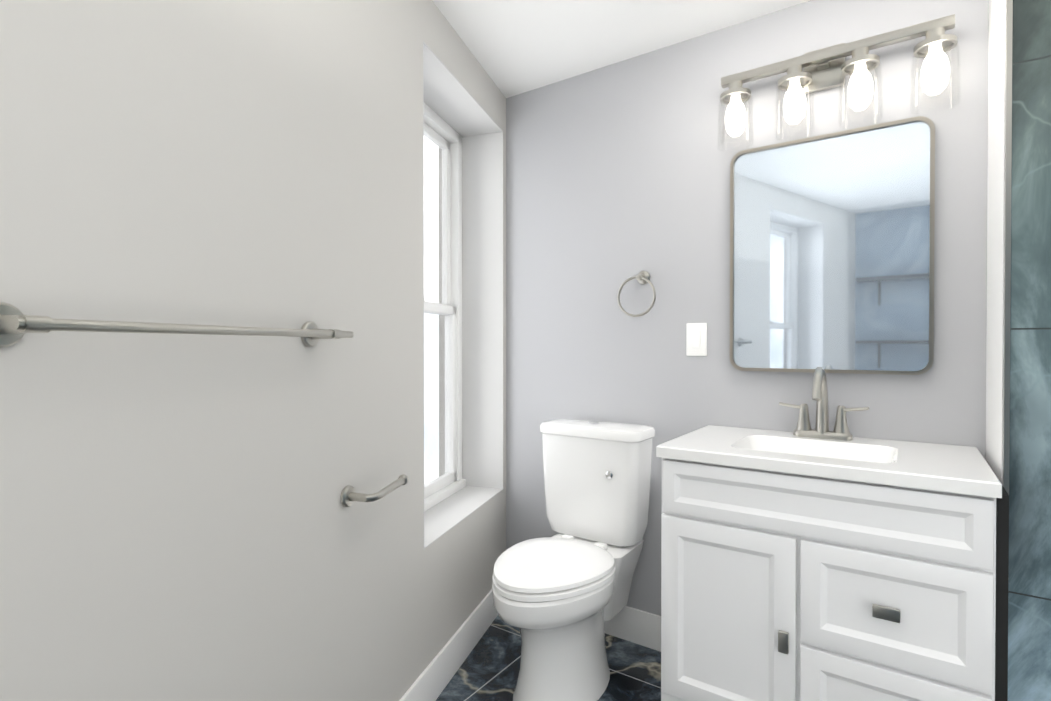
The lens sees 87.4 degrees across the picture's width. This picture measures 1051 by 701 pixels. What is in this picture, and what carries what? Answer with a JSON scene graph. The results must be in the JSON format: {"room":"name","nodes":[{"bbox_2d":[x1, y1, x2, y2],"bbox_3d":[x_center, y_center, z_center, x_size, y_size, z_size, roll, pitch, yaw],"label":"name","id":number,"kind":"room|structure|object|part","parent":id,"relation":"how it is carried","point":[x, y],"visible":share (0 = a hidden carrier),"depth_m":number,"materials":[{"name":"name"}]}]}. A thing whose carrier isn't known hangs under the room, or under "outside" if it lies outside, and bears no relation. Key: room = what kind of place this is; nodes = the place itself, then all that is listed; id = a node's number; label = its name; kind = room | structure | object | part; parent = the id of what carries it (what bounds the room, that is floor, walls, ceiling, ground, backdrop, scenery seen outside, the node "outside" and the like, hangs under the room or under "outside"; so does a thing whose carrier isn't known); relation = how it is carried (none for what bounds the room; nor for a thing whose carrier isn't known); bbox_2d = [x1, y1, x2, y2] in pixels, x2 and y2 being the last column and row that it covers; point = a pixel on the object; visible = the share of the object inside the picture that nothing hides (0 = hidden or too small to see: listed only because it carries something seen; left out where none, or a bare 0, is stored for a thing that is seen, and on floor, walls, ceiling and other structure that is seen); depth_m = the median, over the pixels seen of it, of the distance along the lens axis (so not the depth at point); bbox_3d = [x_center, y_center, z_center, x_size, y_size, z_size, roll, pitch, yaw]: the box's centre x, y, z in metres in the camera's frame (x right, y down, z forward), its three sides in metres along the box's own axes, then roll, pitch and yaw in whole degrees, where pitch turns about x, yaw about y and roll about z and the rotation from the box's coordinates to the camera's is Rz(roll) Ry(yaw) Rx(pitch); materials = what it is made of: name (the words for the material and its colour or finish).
{"room":"bathroom","nodes":[
{"label":"bathroom","id":0,"kind":"room"},
{"bbox_2d":[0,0,505,700],"bbox_3d":[-0.518,0.003,1.660,0.320,2.295,2.700,0,0,17],"label":"wall","id":1,"kind":"structure","parent":0,"point":[178,522],"depth_m":0.98,"materials":[{"name":"grey paint"}]},
{"bbox_2d":[0,302,353,347],"bbox_3d":[-0.524,-0.034,0.954,0.078,0.056,0.663,0,0,17],"label":"bar","id":2,"kind":"object","parent":1,"relation":"attached to","point":[16,324],"visible":1,"depth_m":0.76,"materials":[{"name":"silver metal"}]},
{"bbox_3d":[-0.496,-0.034,0.950,0.016,0.015,0.655,0,0,17],"label":"rod","id":3,"kind":"part","parent":2,"relation":"part of","materials":[{"name":"silver metal"}]},
{"bbox_2d":[341,474,407,506],"bbox_3d":[-0.373,0.360,1.400,0.085,0.054,0.190,0,1,35],"label":"toilet paper holder","id":4,"kind":"object","parent":1,"relation":"attached to","point":[349,495],"visible":1,"depth_m":1.35,"materials":[{"name":"silver metal"}]},
{"bbox_3d":[-0.357,0.354,1.401,0.034,0.032,0.148,0,0,17],"label":"arm","id":5,"kind":"part","parent":4,"relation":"part of"},
{"bbox_2d":[424,103,465,511],"bbox_3d":[-0.449,-0.176,2.197,0.140,1.616,0.790,0,0,17],"label":"window unit","id":6,"kind":"structure","parent":1,"relation":"in","point":[443,135],"depth_m":2.47,"materials":[{"name":"white paint"}]},
{"bbox_3d":[-0.452,-0.548,2.184,0.004,0.707,0.604,0,0,17],"label":"glass","id":7,"kind":"part","parent":6,"relation":"part of","materials":[{"name":"clear glass"}]},
{"bbox_3d":[-0.452,-0.180,2.187,0.028,0.048,0.680,0,0,17],"label":"rail","id":8,"kind":"part","parent":6,"relation":"part of","materials":[{"name":"white paint"}]},
{"bbox_3d":[-0.452,-0.920,2.181,0.028,0.038,0.680,0,0,17],"label":"rail","id":9,"kind":"part","parent":6,"relation":"part of","materials":[{"name":"white paint"}]},
{"bbox_3d":[-0.424,0.200,2.182,0.004,0.717,0.604,0,0,17],"label":"glass","id":10,"kind":"part","parent":6,"relation":"part of","materials":[{"name":"clear glass"}]},
{"bbox_3d":[-0.424,-0.177,2.179,0.027,0.038,0.680,0,0,17],"label":"rail","id":11,"kind":"part","parent":6,"relation":"part of","materials":[{"name":"white paint"}]},
{"bbox_3d":[-0.424,0.573,2.185,0.027,0.048,0.680,0,0,17],"label":"rail","id":12,"kind":"part","parent":6,"relation":"part of","materials":[{"name":"white paint"}]},
{"bbox_3d":[-0.427,0.614,2.186,0.090,0.035,0.770,0,0,17],"label":"sill","id":13,"kind":"part","parent":6,"relation":"part of","materials":[{"name":"white paint"}]},
{"bbox_2d":[399,589,497,700],"bbox_3d":[-0.621,1.092,0.759,0.014,0.132,3.700,0,0,17],"label":"baseboard","id":14,"kind":"structure","parent":1,"relation":"attached to","point":[433,679],"depth_m":1.94,"materials":[{"name":"white paint"}]},
{"bbox_2d":[423,41,502,136],"bbox_3d":[-0.308,-0.982,2.137,0.200,0.004,0.770,0,0,17],"label":"liner","id":15,"kind":"object","parent":1,"relation":"in","point":[451,101],"visible":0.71,"depth_m":2.17,"materials":[{"name":"grey paint"}]},
{"bbox_2d":[424,490,502,669],"bbox_3d":[-0.365,0.889,2.170,0.320,0.514,0.770,0,0,17],"label":"wall","id":16,"kind":"structure","parent":1,"relation":"attached to","point":[460,558],"depth_m":2.02,"materials":[{"name":"grey paint"}]},
{"bbox_2d":[424,486,502,548],"bbox_3d":[-0.308,0.630,2.150,0.200,0.004,0.770,0,0,17],"label":"liner","id":17,"kind":"object","parent":1,"relation":"in","point":[443,517],"visible":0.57,"depth_m":2.16,"materials":[{"name":"grey paint"}]},
{"bbox_2d":[423,53,423,436],"bbox_3d":[-0.420,-0.173,1.777,0.200,1.616,0.004,0,0,17],"label":"liner","id":18,"kind":"object","parent":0,"point":[423,244],"visible":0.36,"depth_m":1.75,"materials":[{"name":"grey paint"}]},
{"bbox_2d":[423,0,502,129],"bbox_3d":[-0.365,-1.066,2.153,0.320,0.165,0.770,0,0,17],"label":"wall","id":19,"kind":"structure","parent":0,"point":[445,43],"depth_m":2.02,"materials":[{"name":"grey paint"}]},
{"bbox_2d":[462,132,502,488],"bbox_3d":[-0.196,-0.179,2.510,0.200,1.616,0.004,0,0,17],"label":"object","id":20,"kind":"object","parent":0,"point":[482,310],"visible":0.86,"depth_m":2.51,"materials":[{"name":"grey paint"}]},
{"bbox_2d":[436,615,660,700],"bbox_3d":[0.169,1.212,0.219,3.730,0.100,4.300,0,1,35],"label":"floor","id":21,"kind":"structure","parent":0,"point":[488,670],"depth_m":1.97,"materials":[{"name":"tile"}]},
{"bbox_2d":[492,419,654,700],"bbox_3d":[0.134,0.713,1.925,0.424,0.871,0.687,0,1,35],"label":"toilet","id":22,"kind":"object","parent":21,"relation":"on","point":[560,597],"visible":1,"depth_m":1.91,"materials":[{"name":"white ceramic"}]},
{"bbox_3d":[0.082,0.732,1.829,0.384,0.022,0.462,0,1,35],"label":"seat","id":23,"kind":"part","parent":22,"relation":"part of","materials":[{"name":"white plastic"}]},
{"bbox_3d":[0.104,0.946,1.862,0.376,0.405,0.546,0,1,35],"label":"bowl","id":24,"kind":"part","parent":22,"relation":"part of","materials":[{"name":"white ceramic"}]},
{"bbox_3d":[0.083,0.703,1.829,0.380,0.030,0.460,0,1,35],"label":"lid","id":25,"kind":"part","parent":22,"relation":"part of","materials":[{"name":"white plastic"}]},
{"bbox_3d":[0.271,0.303,2.118,0.424,0.043,0.208,0,1,35],"label":"tank lid","id":26,"kind":"part","parent":22,"relation":"part of","materials":[{"name":"white ceramic"}]},
{"bbox_3d":[0.271,0.517,2.119,0.408,0.391,0.192,0,1,35],"label":"tank","id":27,"kind":"part","parent":22,"relation":"part of","materials":[{"name":"white ceramic"}]},
{"bbox_2d":[656,367,1008,700],"bbox_3d":[0.835,0.600,1.569,0.774,1.102,0.511,0,1,35],"label":"bathroom vanity","id":28,"kind":"object","parent":21,"relation":"on","point":[803,561],"visible":1,"depth_m":1.36,"materials":[{"name":"white paint"}]},
{"bbox_3d":[0.541,0.731,1.495,0.353,0.512,0.019,0,1,35],"label":"door","id":29,"kind":"part","parent":28,"relation":"part of","materials":[{"name":"white paint"}]},
{"bbox_3d":[0.653,0.739,1.393,0.024,0.052,0.012,0,1,35],"label":"door pull handle","id":30,"kind":"part","parent":28,"relation":"part of","materials":[{"name":"silver metal"}]},
{"bbox_3d":[0.699,0.391,1.381,0.729,0.148,0.019,0,1,35],"label":"false panel","id":31,"kind":"part","parent":28,"relation":"part of","materials":[{"name":"white paint"}]},
{"bbox_2d":[656,425,1001,497],"bbox_3d":[0.830,0.326,1.574,0.759,0.104,0.505,0,1,35],"label":"countertop","id":32,"kind":"structure","parent":28,"relation":"on","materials":[{"name":"white stone"}]},
{"bbox_2d":[779,367,868,440],"bbox_3d":[0.896,0.161,1.675,0.251,0.224,0.182,0,1,35],"label":"faucet","id":33,"kind":"object","parent":32,"relation":"on","point":[803,432],"depth_m":1.70,"materials":[{"name":"silver metal"}]},
{"bbox_3d":[0.831,0.606,1.267,0.054,0.028,0.012,0,1,35],"label":"pull handle","id":34,"kind":"part","parent":28,"relation":"part of","materials":[{"name":"silver metal"}]},
{"bbox_3d":[0.846,0.865,1.283,0.371,0.246,0.019,0,1,35],"label":"drawer","id":35,"kind":"part","parent":28,"relation":"part of","materials":[{"name":"white paint"}]},
{"bbox_3d":[0.846,0.603,1.281,0.371,0.254,0.019,0,1,35],"label":"drawer","id":36,"kind":"part","parent":28,"relation":"part of","materials":[{"name":"white paint"}]},
{"bbox_3d":[1.157,0.730,1.373,0.020,0.845,0.462,0,1,35],"label":"scribe gap panel","id":37,"kind":"part","parent":28,"relation":"part of","materials":[{"name":"black"}]},
{"bbox_2d":[432,0,809,97],"bbox_3d":[0.169,-1.183,0.199,3.730,0.100,4.300,0,1,35],"label":"ceiling","id":38,"kind":"structure","parent":0,"point":[516,47],"depth_m":1.96,"materials":[{"name":"white paint"}]},
{"bbox_2d":[506,0,988,615],"bbox_3d":[1.131,0.002,1.763,3.530,2.295,0.150,0,1,35],"label":"wall","id":39,"kind":"structure","parent":0,"point":[616,174],"depth_m":2.05,"materials":[{"name":"grey paint"}]},
{"bbox_2d":[604,606,660,651],"bbox_3d":[0.283,1.079,2.263,0.916,0.132,0.014,0,1,35],"label":"baseboard","id":40,"kind":"structure","parent":39,"relation":"attached to","point":[636,626],"depth_m":2.15,"materials":[{"name":"white paint"}]},
{"bbox_2d":[617,271,655,316],"bbox_3d":[0.435,-0.218,2.123,0.157,0.181,0.052,0,1,35],"label":"towel ring","id":41,"kind":"object","parent":39,"relation":"attached to","point":[642,277],"visible":1,"depth_m":2.12,"materials":[{"name":"silver metal"}]},
{"bbox_2d":[686,323,706,355],"bbox_3d":[0.626,-0.041,2.016,0.075,0.120,0.009,0,1,35],"label":"switch plate","id":42,"kind":"object","parent":39,"relation":"attached to","point":[696,339],"visible":1,"depth_m":2.01,"materials":[{"name":"white plastic"}]},
{"bbox_2d":[730,116,934,374],"bbox_3d":[0.958,-0.309,1.770,0.574,0.760,0.028,0,1,35],"label":"mirror","id":43,"kind":"object","parent":39,"relation":"attached to","point":[831,252],"visible":0.98,"depth_m":1.74,"materials":[{"name":"silver mirror"}]},
{"bbox_2d":[718,14,960,149],"bbox_3d":[0.942,-0.832,1.722,0.662,0.272,0.121,0,1,35],"label":"sconce","id":44,"kind":"object","parent":39,"relation":"attached to","point":[826,68],"visible":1,"depth_m":1.69,"materials":[{"name":"silver metal"}]},
{"bbox_2d":[720,81,750,104],"bbox_3d":[0.716,-0.885,1.875,0.100,0.050,0.100,0,1,35],"label":"socket","id":45,"kind":"object","parent":44,"relation":"attached to","point":[736,91],"depth_m":1.86,"materials":[{"name":"silver metal"}]},
{"bbox_3d":[0.716,-0.800,1.876,0.066,0.139,0.066,0,1,35],"label":"bulb","id":46,"kind":"part","parent":44,"relation":"part of","materials":[{"name":"white glass"}]},
{"bbox_3d":[0.716,-0.781,1.876,0.116,0.167,0.116,0,1,35],"label":"lamp shade","id":47,"kind":"part","parent":44,"relation":"part of","materials":[{"name":"clear glass"}]},
{"bbox_3d":[0.867,-0.799,1.771,0.066,0.139,0.066,0,1,35],"label":"bulb","id":48,"kind":"part","parent":44,"relation":"part of","materials":[{"name":"white glass"}]},
{"bbox_2d":[778,65,811,90],"bbox_3d":[0.867,-0.884,1.771,0.100,0.050,0.100,0,1,35],"label":"socket","id":49,"kind":"object","parent":44,"relation":"attached to","point":[795,76],"depth_m":1.76,"materials":[{"name":"silver metal"}]},
{"bbox_3d":[0.867,-0.780,1.772,0.116,0.167,0.116,0,1,35],"label":"lamp shade","id":50,"kind":"part","parent":44,"relation":"part of","materials":[{"name":"clear glass"}]},
{"bbox_3d":[0.947,-0.921,1.749,0.034,0.042,0.032,0,1,35],"label":"stem arm","id":51,"kind":"part","parent":44,"relation":"part of"},
{"bbox_2d":[841,47,879,75],"bbox_3d":[1.015,-0.883,1.667,0.100,0.050,0.100,0,1,35],"label":"socket","id":52,"kind":"object","parent":44,"relation":"attached to","point":[861,57],"depth_m":1.66,"materials":[{"name":"silver metal"}]},
{"bbox_3d":[1.015,-0.779,1.668,0.116,0.167,0.116,0,1,35],"label":"lamp shade","id":53,"kind":"part","parent":44,"relation":"part of","materials":[{"name":"clear glass"}]},
{"bbox_3d":[1.015,-0.798,1.668,0.066,0.139,0.066,0,1,35],"label":"bulb","id":54,"kind":"part","parent":44,"relation":"part of","materials":[{"name":"white glass"}]},
{"bbox_3d":[1.164,-0.778,1.564,0.116,0.167,0.116,0,1,35],"label":"lamp shade","id":55,"kind":"part","parent":44,"relation":"part of","materials":[{"name":"clear glass"}]},
{"bbox_3d":[1.164,-0.797,1.564,0.066,0.139,0.066,0,1,35],"label":"bulb","id":56,"kind":"part","parent":44,"relation":"part of","materials":[{"name":"white glass"}]},
{"bbox_2d":[914,27,957,57],"bbox_3d":[1.164,-0.882,1.563,0.100,0.050,0.100,0,1,35],"label":"socket","id":57,"kind":"object","parent":44,"relation":"attached to","point":[936,38],"depth_m":1.55,"materials":[{"name":"silver metal"}]},
{"bbox_3d":[1.744,0.008,1.043,1.302,2.295,0.330,0,1,35],"label":"wall","id":58,"kind":"structure","parent":0,"visible":0},
{"bbox_2d":[986,0,1005,484],"bbox_3d":[1.208,0.005,1.417,0.004,2.295,0.328,0,1,35],"label":"trim","id":59,"kind":"structure","parent":58,"relation":"attached to","point":[995,223],"depth_m":1.39,"materials":[{"name":"white paint"}]},
{"bbox_2d":[1003,0,1012,578],"bbox_3d":[1.114,0.006,1.273,0.010,2.295,0.014,0,1,35],"label":"tile trim edge","id":60,"kind":"structure","parent":58,"relation":"attached to","point":[1007,236],"depth_m":1.27,"materials":[{"name":"silver metal"}]},
{"bbox_2d":[1008,0,1050,700],"bbox_3d":[1.649,0.009,0.902,1.296,2.295,0.010,0,1,35],"label":"tile","id":61,"kind":"structure","parent":58,"relation":"attached to","point":[1029,629],"depth_m":1.25,"materials":[{"name":"blue stone"}]},
{"label":"outside","id":62,"kind":"structure","parent":0,"visible":0},
{"bbox_2d":[424,137,438,482],"bbox_3d":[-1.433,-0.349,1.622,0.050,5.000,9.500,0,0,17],"label":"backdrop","id":63,"kind":"structure","parent":62,"point":[435,404],"depth_m":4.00,"materials":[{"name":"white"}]}
]}

